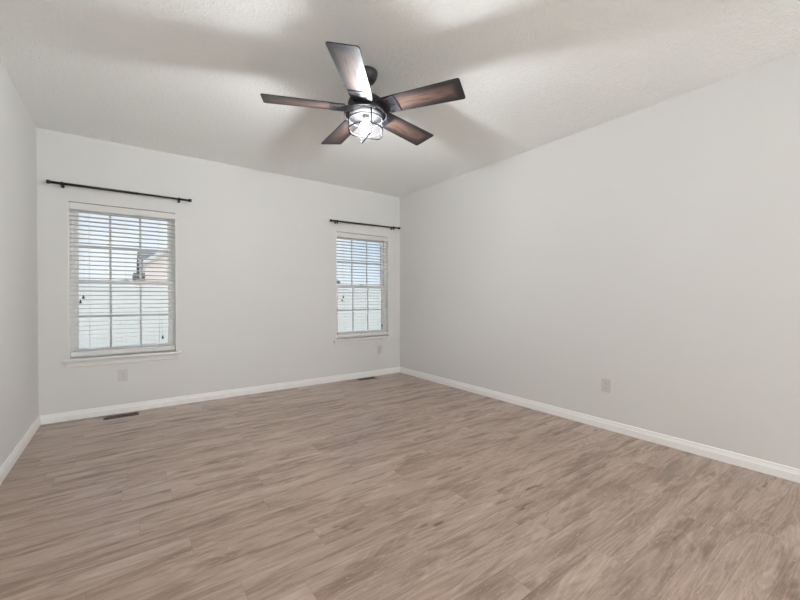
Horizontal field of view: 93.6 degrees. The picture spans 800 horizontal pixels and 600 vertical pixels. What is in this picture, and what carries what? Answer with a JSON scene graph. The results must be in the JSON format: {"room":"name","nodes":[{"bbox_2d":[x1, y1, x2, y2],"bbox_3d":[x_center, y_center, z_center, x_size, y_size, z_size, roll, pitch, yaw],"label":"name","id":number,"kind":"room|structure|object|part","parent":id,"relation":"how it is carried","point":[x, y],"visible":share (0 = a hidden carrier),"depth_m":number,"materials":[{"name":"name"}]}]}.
{"room":"empty bedroom","nodes":[
{"label":"empty bedroom","id":0,"kind":"room"},
{"bbox_2d":[0,61,38,466],"bbox_3d":[-0.603,-0.181,-0.436,0.160,2.740,9.528,0,1,-36],"label":"wall","id":1,"kind":"structure","parent":0,"point":[19,399],"depth_m":2.81,"materials":[{"name":"paint"}]},
{"bbox_2d":[0,416,40,484],"bbox_3d":[-0.579,1.145,-0.308,0.015,0.085,9.368,0,1,-36],"label":"baseboard","id":2,"kind":"structure","parent":1,"relation":"attached to","point":[12,458],"depth_m":2.77,"materials":[{"name":"white paint"}]},
{"bbox_2d":[36,127,399,414],"bbox_3d":[-1.720,-0.227,4.743,4.450,2.740,0.160,0,1,-36],"label":"wall","id":3,"kind":"structure","parent":0,"point":[256,249],"depth_m":4.37,"materials":[{"name":"paint"}]},
{"bbox_2d":[46,180,191,202],"bbox_3d":[-2.781,-1.078,3.806,1.174,0.056,0.092,0,1,-36],"label":"curtain rod","id":4,"kind":"object","parent":3,"relation":"attached to","point":[62,184],"visible":1,"depth_m":3.71,"materials":[{"name":"black metal"}]},
{"bbox_2d":[62,201,181,367],"bbox_3d":[-2.839,-0.153,3.890,0.980,1.589,0.202,0,1,-36],"label":"window","id":5,"kind":"structure","parent":3,"relation":"in","point":[79,361],"depth_m":3.83,"materials":[{"name":"white plastic"}]},
{"bbox_3d":[-2.818,0.573,3.868,0.980,0.023,0.132,0,1,-36],"label":"sill","id":6,"kind":"part","parent":5,"relation":"part of","materials":[{"name":"paint"}]},
{"bbox_2d":[69,202,175,356],"bbox_3d":[-2.824,-0.197,3.869,0.875,1.488,0.082,0,1,-36],"label":"window blind","id":7,"kind":"object","parent":5,"relation":"attached to","point":[72,205],"visible":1,"depth_m":3.82,"materials":[{"name":"white plastic"}]},
{"bbox_3d":[-3.063,-0.189,3.705,0.002,1.402,0.064,0,1,-36],"label":"ladder cord","id":8,"kind":"part","parent":7,"relation":"part of","materials":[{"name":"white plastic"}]},
{"bbox_3d":[-2.829,0.523,3.882,0.867,0.048,0.052,0,1,-36],"label":"rail","id":9,"kind":"part","parent":7,"relation":"part of","materials":[{"name":"white plastic"}]},
{"bbox_3d":[-2.829,-0.190,3.876,0.002,1.402,0.064,0,1,-36],"label":"ladder cord","id":10,"kind":"part","parent":7,"relation":"part of","materials":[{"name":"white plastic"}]},
{"bbox_3d":[-2.595,-0.192,4.047,0.002,1.402,0.064,0,1,-36],"label":"ladder cord","id":11,"kind":"part","parent":7,"relation":"part of","materials":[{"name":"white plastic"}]},
{"bbox_3d":[-2.551,-0.246,4.034,0.002,1.261,0.002,0,1,-36],"label":"pull cord","id":12,"kind":"part","parent":7,"relation":"part of","materials":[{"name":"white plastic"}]},
{"bbox_3d":[-2.888,-0.536,3.954,0.830,0.743,0.028,0,1,-36],"label":"sash","id":13,"kind":"part","parent":5,"relation":"part of","materials":[{"name":"white plastic"}]},
{"bbox_2d":[78,216,167,280],"bbox_3d":[-2.883,-0.539,3.948,0.762,0.677,0.008,0,1,-36],"label":"grille","id":14,"kind":"object","parent":5,"relation":"attached to","point":[110,246],"depth_m":3.91,"materials":[{"name":"white plastic"}]},
{"bbox_3d":[-2.869,0.165,3.934,0.830,0.733,0.028,0,1,-36],"label":"sash","id":15,"kind":"part","parent":5,"relation":"part of","materials":[{"name":"white plastic"}]},
{"bbox_2d":[79,284,167,346],"bbox_3d":[-2.865,0.160,3.928,0.762,0.647,0.008,0,1,-36],"label":"grille","id":16,"kind":"object","parent":5,"relation":"attached to","point":[110,285],"depth_m":3.97,"materials":[{"name":"white plastic"}]},
{"bbox_2d":[118,369,127,380],"bbox_3d":[-2.830,0.766,3.839,0.078,0.122,0.008,0,1,-36],"label":"wall outlet","id":17,"kind":"object","parent":3,"relation":"attached to","point":[122,373],"visible":1,"depth_m":3.83,"materials":[{"name":"grey plastic"}]},
{"bbox_2d":[39,367,399,424],"bbox_3d":[-1.668,1.101,4.684,4.130,0.085,0.015,0,1,-36],"label":"baseboard","id":18,"kind":"structure","parent":3,"relation":"attached to","point":[115,409],"depth_m":4.23,"materials":[{"name":"white paint"}]},
{"bbox_2d":[333,237,392,344],"bbox_3d":[-0.562,-0.168,5.548,0.980,1.589,0.202,0,1,-36],"label":"window","id":19,"kind":"structure","parent":3,"relation":"in","point":[384,294],"depth_m":5.67,"materials":[{"name":"paint"}]},
{"bbox_2d":[337,240,380,284],"bbox_3d":[-0.606,-0.554,5.606,0.762,0.677,0.008,0,1,-36],"label":"grille","id":20,"kind":"object","parent":19,"relation":"attached to","point":[351,240],"depth_m":5.67,"materials":[{"name":"white plastic"}]},
{"bbox_3d":[-0.611,-0.551,5.612,0.830,0.743,0.028,0,1,-36],"label":"sash","id":21,"kind":"part","parent":19,"relation":"part of","materials":[{"name":"white plastic"}]},
{"bbox_3d":[-0.592,0.150,5.592,0.830,0.733,0.028,0,1,-36],"label":"sash","id":22,"kind":"part","parent":19,"relation":"part of","materials":[{"name":"white plastic"}]},
{"bbox_2d":[338,288,381,331],"bbox_3d":[-0.587,0.145,5.586,0.762,0.647,0.008,0,1,-36],"label":"grille","id":23,"kind":"object","parent":19,"relation":"attached to","point":[367,309],"depth_m":5.65,"materials":[{"name":"white plastic"}]},
{"bbox_2d":[336,232,387,337],"bbox_3d":[-0.546,-0.212,5.527,0.875,1.488,0.082,0,1,-36],"label":"window blind","id":24,"kind":"object","parent":19,"relation":"attached to","point":[338,234],"visible":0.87,"depth_m":5.52,"materials":[{"name":"white plastic"}]},
{"bbox_3d":[-0.552,-0.205,5.534,0.002,1.402,0.064,0,1,-36],"label":"ladder cord","id":25,"kind":"part","parent":24,"relation":"part of","materials":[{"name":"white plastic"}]},
{"bbox_3d":[-0.552,0.508,5.540,0.867,0.048,0.052,0,1,-36],"label":"rail","id":26,"kind":"part","parent":24,"relation":"part of","materials":[{"name":"white plastic"}]},
{"bbox_3d":[-0.541,0.559,5.526,0.980,0.023,0.132,0,1,-36],"label":"sill","id":27,"kind":"part","parent":19,"relation":"part of","materials":[{"name":"paint"}]},
{"bbox_3d":[-0.601,-0.208,5.601,0.890,1.509,0.070,0,1,-36],"label":"frame","id":28,"kind":"part","parent":19,"relation":"part of","materials":[{"name":"white plastic"}]},
{"bbox_2d":[330,219,399,229],"bbox_3d":[-0.492,-1.085,5.473,1.174,0.056,0.092,-1,1,-36],"label":"curtain rod","id":29,"kind":"object","parent":3,"relation":"attached to","point":[331,220],"visible":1,"depth_m":5.38,"materials":[{"name":"black metal"}]},
{"bbox_2d":[378,345,381,353],"bbox_3d":[-0.306,0.750,5.677,0.078,0.122,0.008,0,1,-36],"label":"wall outlet","id":30,"kind":"object","parent":3,"relation":"attached to","point":[379,347],"visible":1,"depth_m":5.68,"materials":[{"name":"grey plastic"}]},
{"bbox_2d":[0,372,799,599],"bbox_3d":[1.169,1.238,0.787,4.450,0.120,9.978,0,1,-36],"label":"floor","id":31,"kind":"structure","parent":0,"point":[394,486],"depth_m":2.13,"materials":[{"name":"brown wood"}]},
{"bbox_2d":[103,412,138,419],"bbox_3d":[-2.767,1.150,3.735,0.284,0.004,0.104,0,1,-36],"label":"floor vent","id":32,"kind":"object","parent":31,"relation":"in","point":[133,413],"visible":1,"depth_m":3.73,"materials":[{"name":"brown metal"}]},
{"bbox_2d":[357,377,375,380],"bbox_3d":[-0.476,1.135,5.422,0.284,0.004,0.104,0,1,-36],"label":"floor vent","id":33,"kind":"object","parent":31,"relation":"in","point":[361,379],"visible":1,"depth_m":5.43,"materials":[{"name":"black metal"}]},
{"bbox_2d":[0,0,799,196],"bbox_3d":[1.169,-1.632,0.761,4.450,0.140,9.978,0,1,-36],"label":"ceiling","id":34,"kind":"structure","parent":0,"point":[188,78],"depth_m":2.54,"materials":[{"name":"white paint"}]},
{"bbox_2d":[260,41,464,145],"bbox_3d":[-0.246,-1.349,2.642,1.342,0.458,1.314,0,1,-36],"label":"ceiling fan","id":35,"kind":"object","parent":34,"relation":"hanging from","point":[364,109],"visible":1,"depth_m":2.49,"materials":[{"name":"wood"}]},
{"bbox_3d":[-0.644,-1.321,2.518,0.533,0.006,0.184,0,12,-13],"label":"blade","id":36,"kind":"part","parent":35,"relation":"part of","materials":[{"name":"brown wood"}]},
{"bbox_3d":[-0.452,-1.325,2.968,0.184,0.006,0.533,-13,7,-30],"label":"blade","id":37,"kind":"part","parent":35,"relation":"part of","materials":[{"name":"brown wood"}]},
{"bbox_3d":[-0.275,-1.318,2.196,0.184,0.006,0.533,11,1,5],"label":"blade","id":38,"kind":"part","parent":35,"relation":"part of","materials":[{"name":"brown wood"}]},
{"bbox_3d":[-0.238,-1.208,2.612,0.076,0.084,0.076,0,1,-36],"label":"bulb","id":39,"kind":"part","parent":35,"relation":"part of","materials":[{"name":"white glass"}]},
{"bbox_2d":[363,114,368,120],"bbox_3d":[-0.238,-1.269,2.611,0.044,0.038,0.044,0,1,-36],"label":"bulb","id":40,"kind":"object","parent":35,"relation":"attached to","point":[365,116],"depth_m":2.59,"materials":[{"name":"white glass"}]},
{"bbox_3d":[0.036,-1.325,2.925,0.184,0.006,0.533,-14,-9,40],"label":"blade","id":41,"kind":"part","parent":35,"relation":"part of","materials":[{"name":"brown wood"}]},
{"bbox_3d":[0.145,-1.321,2.447,0.533,0.006,0.184,0,-11,23],"label":"blade","id":42,"kind":"part","parent":35,"relation":"part of","materials":[{"name":"brown wood"}]},
{"bbox_2d":[400,52,799,468],"bbox_3d":[2.865,-0.203,2.089,0.160,2.740,9.528,0,1,-36],"label":"wall","id":43,"kind":"structure","parent":0,"point":[653,251],"depth_m":3.13,"materials":[{"name":"paint"}]},
{"bbox_2d":[400,367,799,482],"bbox_3d":[2.747,1.124,2.114,0.015,0.085,9.368,0,1,-36],"label":"baseboard","id":44,"kind":"structure","parent":43,"relation":"attached to","point":[752,463],"depth_m":3.13,"materials":[{"name":"white paint"}]},
{"bbox_2d":[602,378,610,392],"bbox_3d":[1.843,0.763,3.360,0.008,0.122,0.078,0,1,-36],"label":"wall outlet","id":45,"kind":"object","parent":43,"relation":"attached to","point":[606,383],"visible":1,"depth_m":3.35,"materials":[{"name":"grey plastic"}]},
{"label":"outside","id":46,"kind":"structure","parent":0,"visible":0},
{"bbox_3d":[-16.115,1.477,34.895,75.000,0.300,64.632,0,1,-36],"label":"lawn","id":47,"kind":"structure","parent":46,"visible":0},
{"bbox_2d":[74,285,380,357],"bbox_3d":[-3.852,0.580,10.768,27.128,1.920,0.128,0,1,-36],"label":"privacy fence","id":48,"kind":"object","parent":47,"relation":"on","point":[124,337],"visible":0.11,"depth_m":8.95,"materials":[{"name":"white plastic"}]},
{"bbox_3d":[-6.277,0.576,9.002,2.872,1.840,0.044,0,1,-36],"label":"panel","id":49,"kind":"part","parent":48,"relation":"part of","materials":[{"name":"white plastic"}]},
{"bbox_3d":[-1.427,0.544,12.533,2.872,1.840,0.044,0,1,-36],"label":"panel","id":50,"kind":"part","parent":48,"relation":"part of","materials":[{"name":"white plastic"}]},
{"bbox_2d":[132,247,339,285],"bbox_3d":[-8.840,-1.002,20.800,9.800,4.906,10.750,0,1,-36],"label":"house","id":51,"kind":"structure","parent":47,"relation":"on","point":[146,253],"depth_m":14.13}
]}

